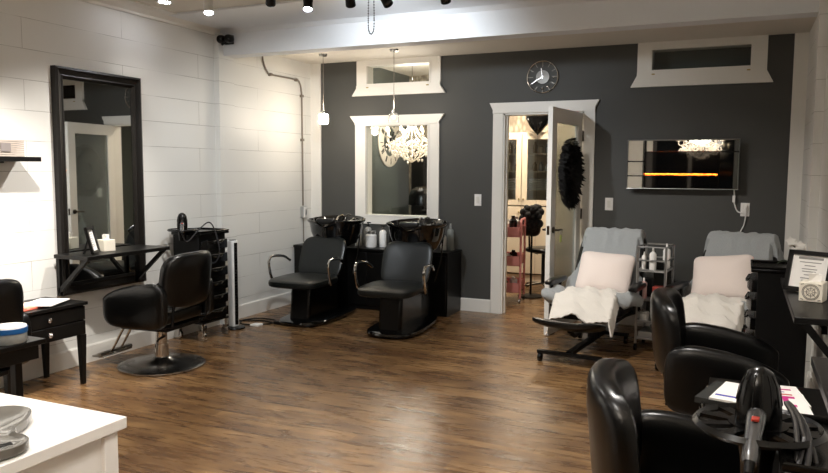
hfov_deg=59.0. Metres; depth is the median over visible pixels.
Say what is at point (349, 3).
track light
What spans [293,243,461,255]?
countertop
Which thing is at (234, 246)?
grille
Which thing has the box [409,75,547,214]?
wall
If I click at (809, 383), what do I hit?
baseboard
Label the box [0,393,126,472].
countertop
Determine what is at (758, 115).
wall
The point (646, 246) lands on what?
wire cart
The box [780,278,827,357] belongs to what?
shelf
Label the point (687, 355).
chair
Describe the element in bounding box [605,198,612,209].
light switch
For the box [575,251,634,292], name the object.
pillow
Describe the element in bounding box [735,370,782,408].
grille
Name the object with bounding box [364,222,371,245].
bottle
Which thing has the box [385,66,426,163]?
chandelier
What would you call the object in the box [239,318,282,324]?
lead
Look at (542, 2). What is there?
trim
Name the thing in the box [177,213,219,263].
hair dryer
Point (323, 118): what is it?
pendant lamp
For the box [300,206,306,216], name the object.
switch box
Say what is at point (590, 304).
towel
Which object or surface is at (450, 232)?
bottle
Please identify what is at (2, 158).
floating shelf
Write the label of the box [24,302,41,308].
magazine
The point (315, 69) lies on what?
trim
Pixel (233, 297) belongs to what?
heater
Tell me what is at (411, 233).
bowl
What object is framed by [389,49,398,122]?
pendant lamp
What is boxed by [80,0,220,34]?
trim
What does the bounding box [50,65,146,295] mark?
wall mirror
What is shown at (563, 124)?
door
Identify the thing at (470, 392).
floor
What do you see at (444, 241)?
bottle
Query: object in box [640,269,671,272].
shelf
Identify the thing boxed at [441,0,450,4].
track light
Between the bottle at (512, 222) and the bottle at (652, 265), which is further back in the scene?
the bottle at (512, 222)
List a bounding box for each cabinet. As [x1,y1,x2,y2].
[293,243,461,316]
[507,132,547,281]
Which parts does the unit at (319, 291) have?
armrest, seat, plate, backrest, armrest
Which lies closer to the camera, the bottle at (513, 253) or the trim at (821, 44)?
the trim at (821, 44)
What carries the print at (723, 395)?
on the magazine at (727, 392)
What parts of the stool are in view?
post, leg, backrest, seat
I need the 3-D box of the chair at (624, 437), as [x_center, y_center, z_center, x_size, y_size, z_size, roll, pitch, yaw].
[0.939,0.846,2.159,0.858,0.875,0.660,2,5,17]
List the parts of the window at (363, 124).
frame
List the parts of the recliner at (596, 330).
leg rest arm, floor frame, seat, seat, backrest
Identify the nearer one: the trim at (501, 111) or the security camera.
the security camera
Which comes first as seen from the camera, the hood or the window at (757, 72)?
the window at (757, 72)
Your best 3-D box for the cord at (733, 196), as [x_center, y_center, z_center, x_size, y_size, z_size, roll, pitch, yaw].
[2.902,-0.310,6.518,0.119,0.232,0.060,3,6,24]
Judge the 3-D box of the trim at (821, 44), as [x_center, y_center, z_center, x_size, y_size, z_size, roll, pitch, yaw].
[2.695,-0.322,4.930,0.055,2.720,0.220,3,6,24]
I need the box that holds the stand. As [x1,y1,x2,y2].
[518,232,542,298]
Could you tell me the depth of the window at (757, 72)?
6.56 m
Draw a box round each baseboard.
[0,291,290,387]
[460,297,650,325]
[806,371,814,388]
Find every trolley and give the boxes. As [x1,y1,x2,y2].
[167,227,229,341]
[692,403,827,472]
[743,259,806,387]
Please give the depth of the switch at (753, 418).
1.41 m
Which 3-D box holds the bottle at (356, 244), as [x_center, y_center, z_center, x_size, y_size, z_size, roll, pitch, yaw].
[-0.607,-0.035,7.954,0.072,0.267,0.072,4,7,37]
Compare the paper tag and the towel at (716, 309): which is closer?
the towel at (716, 309)
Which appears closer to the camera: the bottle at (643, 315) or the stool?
the bottle at (643, 315)
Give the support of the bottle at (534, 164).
in the storage cabinet at (524, 158)
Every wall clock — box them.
[378,126,399,166]
[527,61,557,92]
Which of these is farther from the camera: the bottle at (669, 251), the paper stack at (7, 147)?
the bottle at (669, 251)
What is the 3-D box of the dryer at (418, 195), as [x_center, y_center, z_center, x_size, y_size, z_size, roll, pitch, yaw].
[0.132,-0.006,9.336,0.522,1.270,0.596,1,5,4]
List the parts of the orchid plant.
flower, flower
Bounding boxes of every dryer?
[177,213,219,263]
[408,186,426,214]
[735,366,818,472]
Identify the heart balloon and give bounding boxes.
[526,115,547,194]
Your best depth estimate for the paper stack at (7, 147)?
4.69 m
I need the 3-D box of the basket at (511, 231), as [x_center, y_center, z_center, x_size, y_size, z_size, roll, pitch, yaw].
[1.080,-0.067,8.290,0.300,0.110,0.440,2,5,16]
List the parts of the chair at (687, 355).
backrest, armrest, armrest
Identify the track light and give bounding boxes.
[204,0,213,15]
[265,0,275,6]
[303,0,312,12]
[345,0,355,7]
[381,0,392,7]
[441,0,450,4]
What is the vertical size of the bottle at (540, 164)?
0.120 m
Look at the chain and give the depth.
4.47 m
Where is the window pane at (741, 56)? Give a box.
[654,47,750,69]
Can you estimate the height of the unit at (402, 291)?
1.012 m
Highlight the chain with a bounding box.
[367,0,374,34]
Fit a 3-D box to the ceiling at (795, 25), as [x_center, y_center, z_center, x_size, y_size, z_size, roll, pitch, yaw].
[0.815,-1.882,6.583,5.163,0.200,1.512,3,6,24]
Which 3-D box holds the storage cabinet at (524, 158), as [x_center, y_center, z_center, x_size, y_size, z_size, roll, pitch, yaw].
[1.495,-0.395,9.821,1.040,1.970,0.466,3,6,24]
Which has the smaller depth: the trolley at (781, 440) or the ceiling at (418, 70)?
the trolley at (781, 440)
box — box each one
[97,234,115,251]
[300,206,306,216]
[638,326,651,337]
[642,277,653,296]
[646,260,663,269]
[652,285,663,290]
[798,272,827,302]
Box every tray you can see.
[0,405,31,461]
[171,229,228,235]
[751,262,786,273]
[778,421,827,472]
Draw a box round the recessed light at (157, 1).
[156,0,172,3]
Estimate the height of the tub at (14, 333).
0.086 m
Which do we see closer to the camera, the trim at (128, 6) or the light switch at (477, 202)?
the trim at (128, 6)
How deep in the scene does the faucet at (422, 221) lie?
7.26 m
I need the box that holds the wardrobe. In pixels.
[411,150,426,214]
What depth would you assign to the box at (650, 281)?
6.12 m
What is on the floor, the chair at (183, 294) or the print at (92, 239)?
the chair at (183, 294)
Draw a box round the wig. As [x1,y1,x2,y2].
[519,204,543,231]
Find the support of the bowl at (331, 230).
on the unit at (319, 291)
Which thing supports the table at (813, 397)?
on the floor
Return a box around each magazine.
[24,298,69,305]
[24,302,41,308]
[24,306,43,311]
[709,381,738,402]
[780,386,810,408]
[780,392,812,414]
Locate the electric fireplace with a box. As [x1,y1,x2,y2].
[626,139,739,189]
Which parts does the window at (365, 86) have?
frame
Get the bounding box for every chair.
[0,279,31,376]
[92,250,213,376]
[586,358,778,472]
[650,287,789,415]
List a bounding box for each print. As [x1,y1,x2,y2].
[25,299,59,304]
[88,229,97,250]
[715,393,735,397]
[782,396,797,406]
[788,254,827,286]
[798,283,820,300]
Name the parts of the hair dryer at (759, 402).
handle, power cord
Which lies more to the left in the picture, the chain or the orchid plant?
the chain
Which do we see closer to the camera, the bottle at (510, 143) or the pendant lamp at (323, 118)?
the pendant lamp at (323, 118)
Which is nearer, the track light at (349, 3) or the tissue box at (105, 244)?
the track light at (349, 3)
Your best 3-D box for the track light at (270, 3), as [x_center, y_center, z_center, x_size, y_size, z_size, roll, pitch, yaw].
[-0.934,-1.619,4.778,0.068,0.230,0.115,-1,5,-18]
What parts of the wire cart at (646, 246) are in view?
post, post, rail, rail, rail, post, post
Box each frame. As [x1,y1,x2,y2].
[83,226,100,254]
[783,249,827,294]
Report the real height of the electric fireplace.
0.447 m
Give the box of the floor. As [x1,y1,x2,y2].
[0,282,673,472]
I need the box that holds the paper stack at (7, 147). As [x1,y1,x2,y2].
[0,139,24,156]
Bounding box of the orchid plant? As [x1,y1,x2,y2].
[777,236,805,263]
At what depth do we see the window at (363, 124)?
7.95 m
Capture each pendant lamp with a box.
[318,54,328,123]
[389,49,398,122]
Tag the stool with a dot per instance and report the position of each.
(536, 249)
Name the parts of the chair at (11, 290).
seat plate, backrest, armrest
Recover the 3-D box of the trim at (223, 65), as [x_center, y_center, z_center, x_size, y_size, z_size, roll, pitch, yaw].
[-1.782,-0.526,6.933,0.055,2.720,0.220,3,6,24]
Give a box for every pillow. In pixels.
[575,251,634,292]
[691,255,753,297]
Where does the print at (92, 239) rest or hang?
attached to the picture frame at (92, 242)
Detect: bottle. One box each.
[355,233,361,245]
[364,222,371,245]
[366,231,376,247]
[379,225,385,246]
[441,236,445,249]
[447,224,453,250]
[508,160,511,170]
[509,142,512,152]
[509,216,516,226]
[509,276,516,282]
[510,250,516,255]
[515,216,519,226]
[533,142,537,152]
[533,162,536,170]
[539,144,543,152]
[539,162,542,170]
[639,311,648,320]
[642,251,645,268]
[642,277,646,298]
[649,248,656,269]
[663,244,670,268]
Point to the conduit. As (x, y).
(266, 70)
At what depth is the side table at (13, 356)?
3.68 m
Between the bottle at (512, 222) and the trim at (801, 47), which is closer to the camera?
the trim at (801, 47)
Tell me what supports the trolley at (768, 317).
on the floor
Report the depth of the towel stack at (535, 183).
9.64 m
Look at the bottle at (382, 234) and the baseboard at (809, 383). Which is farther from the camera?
the bottle at (382, 234)
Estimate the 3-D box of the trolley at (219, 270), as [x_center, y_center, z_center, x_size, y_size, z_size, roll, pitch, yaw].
[-1.887,0.407,6.335,0.362,0.968,0.538,3,6,24]
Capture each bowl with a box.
[307,215,365,246]
[386,218,448,249]
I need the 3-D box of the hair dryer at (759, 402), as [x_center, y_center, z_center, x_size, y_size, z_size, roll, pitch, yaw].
[0.695,0.401,1.396,0.141,0.262,0.251,2,5,19]
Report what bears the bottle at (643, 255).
on the wire cart at (646, 246)
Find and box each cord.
[732,190,745,214]
[740,205,746,230]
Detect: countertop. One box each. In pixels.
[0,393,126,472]
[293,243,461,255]
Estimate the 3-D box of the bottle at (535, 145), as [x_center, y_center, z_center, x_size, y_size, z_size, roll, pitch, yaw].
[1.603,-1.173,9.663,0.060,0.150,0.058,3,6,24]
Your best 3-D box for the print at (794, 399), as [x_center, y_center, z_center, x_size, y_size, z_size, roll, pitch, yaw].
[1.357,0.611,2.730,0.128,0.001,0.130,2,6,20]
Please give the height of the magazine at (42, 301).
0.007 m
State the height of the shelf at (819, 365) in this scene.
0.300 m
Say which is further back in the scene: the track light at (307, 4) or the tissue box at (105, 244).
the tissue box at (105, 244)
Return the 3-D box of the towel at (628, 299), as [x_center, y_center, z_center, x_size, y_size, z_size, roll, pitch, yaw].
[1.713,0.507,5.865,0.289,0.149,0.191,-3,6,-34]
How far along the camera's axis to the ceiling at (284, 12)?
5.89 m
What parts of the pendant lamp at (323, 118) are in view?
lamp shade, cord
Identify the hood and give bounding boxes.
[408,186,426,204]
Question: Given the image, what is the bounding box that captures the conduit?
[262,56,303,241]
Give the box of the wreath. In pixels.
[557,138,585,210]
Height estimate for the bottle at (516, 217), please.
0.200 m
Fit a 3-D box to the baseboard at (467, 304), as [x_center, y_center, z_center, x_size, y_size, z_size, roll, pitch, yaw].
[1.095,0.739,7.456,4.725,0.135,0.016,3,6,24]
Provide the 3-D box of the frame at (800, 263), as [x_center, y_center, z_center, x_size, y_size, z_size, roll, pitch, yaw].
[1.975,0.176,3.639,0.103,0.208,0.220,-3,6,-36]
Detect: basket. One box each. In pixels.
[506,277,522,292]
[507,225,523,236]
[507,252,523,265]
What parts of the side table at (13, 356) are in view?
leg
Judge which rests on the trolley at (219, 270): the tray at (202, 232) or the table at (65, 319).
the tray at (202, 232)
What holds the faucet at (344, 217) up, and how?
on the unit at (319, 291)
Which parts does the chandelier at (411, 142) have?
arm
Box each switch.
[474,194,480,205]
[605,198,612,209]
[751,416,759,421]
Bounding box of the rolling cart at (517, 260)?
[506,217,525,302]
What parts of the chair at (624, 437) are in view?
backrest, armrest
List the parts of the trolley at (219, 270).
plate, drawer, drawer, drawer, drawer, drawer, drawer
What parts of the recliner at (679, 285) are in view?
backrest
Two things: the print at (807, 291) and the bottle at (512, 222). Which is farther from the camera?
the bottle at (512, 222)
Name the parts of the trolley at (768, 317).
drawer, drawer, drawer, drawer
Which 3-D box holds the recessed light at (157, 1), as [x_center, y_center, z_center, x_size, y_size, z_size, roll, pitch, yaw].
[-1.933,-1.816,5.665,0.130,0.008,0.130,3,6,24]
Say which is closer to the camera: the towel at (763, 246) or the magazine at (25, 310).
the magazine at (25, 310)
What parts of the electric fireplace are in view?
mirror panel, mirror panel, mirror panel, glass, mirror panel, mirror panel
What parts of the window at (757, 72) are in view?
frame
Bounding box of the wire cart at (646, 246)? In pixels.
[633,243,674,349]
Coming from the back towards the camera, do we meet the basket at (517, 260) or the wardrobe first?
the wardrobe
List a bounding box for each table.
[0,336,45,396]
[3,297,87,394]
[701,377,827,419]
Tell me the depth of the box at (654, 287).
6.03 m
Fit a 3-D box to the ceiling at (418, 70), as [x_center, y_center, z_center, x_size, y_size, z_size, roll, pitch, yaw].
[1.788,-2.180,8.484,5.363,0.100,2.628,3,6,24]
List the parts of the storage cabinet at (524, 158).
door, glass door, door, glass door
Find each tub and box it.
[0,322,27,345]
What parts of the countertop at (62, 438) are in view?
panel, corner post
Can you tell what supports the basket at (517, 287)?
on the rolling cart at (517, 260)
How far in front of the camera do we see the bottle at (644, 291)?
6.01 m
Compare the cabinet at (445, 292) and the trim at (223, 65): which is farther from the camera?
the cabinet at (445, 292)
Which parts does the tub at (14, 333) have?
lid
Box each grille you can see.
[234,246,237,319]
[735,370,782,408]
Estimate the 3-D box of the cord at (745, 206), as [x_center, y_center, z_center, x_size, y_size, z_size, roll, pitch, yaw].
[2.938,-0.092,6.533,0.052,0.376,0.031,3,6,24]
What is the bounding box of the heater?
[227,239,244,329]
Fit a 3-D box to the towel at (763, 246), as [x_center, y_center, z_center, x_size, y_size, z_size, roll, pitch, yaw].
[2.610,0.300,5.995,0.818,0.657,0.778,4,7,39]
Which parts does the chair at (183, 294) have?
armrest, seat plate, seat, backrest, armrest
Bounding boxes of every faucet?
[336,214,350,220]
[417,217,429,224]
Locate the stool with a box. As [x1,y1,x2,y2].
[522,228,545,290]
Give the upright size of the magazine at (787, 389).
0.011 m
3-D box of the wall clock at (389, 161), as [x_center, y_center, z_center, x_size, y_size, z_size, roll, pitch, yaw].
[-0.331,-1.309,10.116,0.030,0.690,0.690,3,6,24]
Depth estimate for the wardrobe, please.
10.23 m
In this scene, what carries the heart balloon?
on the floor
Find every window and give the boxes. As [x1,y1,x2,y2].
[350,114,444,223]
[352,56,445,96]
[630,35,772,87]
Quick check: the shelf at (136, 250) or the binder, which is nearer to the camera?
the binder
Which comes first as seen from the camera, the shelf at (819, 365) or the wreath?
the shelf at (819, 365)
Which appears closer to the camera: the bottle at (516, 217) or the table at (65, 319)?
the table at (65, 319)
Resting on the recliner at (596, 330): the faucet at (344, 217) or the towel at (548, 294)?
the towel at (548, 294)
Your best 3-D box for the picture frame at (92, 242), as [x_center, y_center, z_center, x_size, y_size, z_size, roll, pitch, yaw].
[-2.309,0.027,5.208,0.099,0.198,0.150,0,5,-6]
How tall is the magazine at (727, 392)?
0.009 m
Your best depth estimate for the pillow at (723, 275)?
5.83 m
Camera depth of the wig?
8.42 m
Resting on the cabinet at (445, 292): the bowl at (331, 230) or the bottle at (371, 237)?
the bottle at (371, 237)
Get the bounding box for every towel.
[541,285,565,303]
[545,286,623,336]
[565,227,653,309]
[616,291,643,309]
[682,292,745,331]
[683,230,784,296]
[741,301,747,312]
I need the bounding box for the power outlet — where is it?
[740,203,749,215]
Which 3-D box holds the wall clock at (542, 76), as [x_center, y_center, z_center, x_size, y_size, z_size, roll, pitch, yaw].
[1.260,-1.564,7.167,0.316,0.316,0.038,3,6,24]
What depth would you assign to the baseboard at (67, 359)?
5.84 m
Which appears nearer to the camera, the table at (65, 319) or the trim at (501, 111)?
the table at (65, 319)
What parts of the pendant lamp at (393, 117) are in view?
lamp shade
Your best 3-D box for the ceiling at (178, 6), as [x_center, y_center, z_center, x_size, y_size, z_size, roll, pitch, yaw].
[-1.146,-1.556,2.235,5.163,0.100,7.970,3,6,24]
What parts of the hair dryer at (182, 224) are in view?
handle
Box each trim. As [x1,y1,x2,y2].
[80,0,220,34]
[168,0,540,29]
[213,32,236,324]
[220,0,603,33]
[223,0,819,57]
[310,63,321,235]
[490,99,598,320]
[784,32,809,259]
[804,0,827,387]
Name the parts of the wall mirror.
glass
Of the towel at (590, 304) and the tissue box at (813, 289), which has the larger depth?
the towel at (590, 304)
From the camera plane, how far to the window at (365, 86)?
7.80 m
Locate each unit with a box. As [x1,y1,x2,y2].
[267,214,365,326]
[354,217,448,338]
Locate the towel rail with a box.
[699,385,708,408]
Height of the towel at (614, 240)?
0.642 m
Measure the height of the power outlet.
0.120 m
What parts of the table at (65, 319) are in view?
leg, leg, drawer, drawer, leg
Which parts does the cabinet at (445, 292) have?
door panel, door panel, door panel, door panel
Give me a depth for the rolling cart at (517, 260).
8.12 m
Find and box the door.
[542,106,583,334]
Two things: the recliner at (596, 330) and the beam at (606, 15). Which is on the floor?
the recliner at (596, 330)
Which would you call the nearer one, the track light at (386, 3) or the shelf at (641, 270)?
the track light at (386, 3)
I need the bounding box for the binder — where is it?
[695,381,725,404]
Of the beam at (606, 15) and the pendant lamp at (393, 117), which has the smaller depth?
the beam at (606, 15)
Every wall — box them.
[0,0,408,356]
[321,33,794,312]
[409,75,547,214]
[799,18,827,388]
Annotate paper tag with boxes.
[250,323,262,326]
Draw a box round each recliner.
[532,238,647,360]
[650,248,778,369]
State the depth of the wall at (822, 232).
4.78 m
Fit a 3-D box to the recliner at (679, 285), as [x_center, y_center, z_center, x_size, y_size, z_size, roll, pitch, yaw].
[2.352,0.511,5.686,0.772,0.920,1.474,4,7,39]
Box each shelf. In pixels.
[0,156,40,162]
[54,244,169,295]
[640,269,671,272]
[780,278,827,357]
[811,357,827,411]
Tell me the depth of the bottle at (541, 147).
9.61 m
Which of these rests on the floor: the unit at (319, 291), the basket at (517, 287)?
the unit at (319, 291)
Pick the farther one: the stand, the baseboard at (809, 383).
the stand
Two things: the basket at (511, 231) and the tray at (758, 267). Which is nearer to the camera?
the tray at (758, 267)
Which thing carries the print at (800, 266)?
in the frame at (800, 263)
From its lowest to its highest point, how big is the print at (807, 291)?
0.077 m
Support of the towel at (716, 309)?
on the recliner at (679, 285)
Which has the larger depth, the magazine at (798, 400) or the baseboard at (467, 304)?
the baseboard at (467, 304)
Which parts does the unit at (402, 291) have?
armrest, seat, plate, backrest, armrest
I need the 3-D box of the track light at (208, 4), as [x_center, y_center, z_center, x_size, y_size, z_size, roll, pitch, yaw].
[-1.417,-1.645,5.040,0.067,0.231,0.090,-1,5,-13]
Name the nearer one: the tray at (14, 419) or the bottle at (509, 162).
the tray at (14, 419)
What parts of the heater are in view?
panel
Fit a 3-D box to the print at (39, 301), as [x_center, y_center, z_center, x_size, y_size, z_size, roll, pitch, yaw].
[-2.439,0.432,4.832,0.160,0.001,0.190,0,5,0]
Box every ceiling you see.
[134,0,290,12]
[276,17,816,63]
[381,65,428,75]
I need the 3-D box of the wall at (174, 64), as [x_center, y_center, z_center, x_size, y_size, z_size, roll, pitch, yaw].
[-2.597,-0.500,5.327,0.120,2.950,12.230,3,6,24]
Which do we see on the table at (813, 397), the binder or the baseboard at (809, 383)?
the binder
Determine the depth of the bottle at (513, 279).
8.34 m
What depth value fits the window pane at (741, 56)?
6.78 m
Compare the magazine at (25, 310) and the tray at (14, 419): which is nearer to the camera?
the tray at (14, 419)
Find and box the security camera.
[216,34,233,45]
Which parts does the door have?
handle, glass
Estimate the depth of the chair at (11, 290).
4.01 m

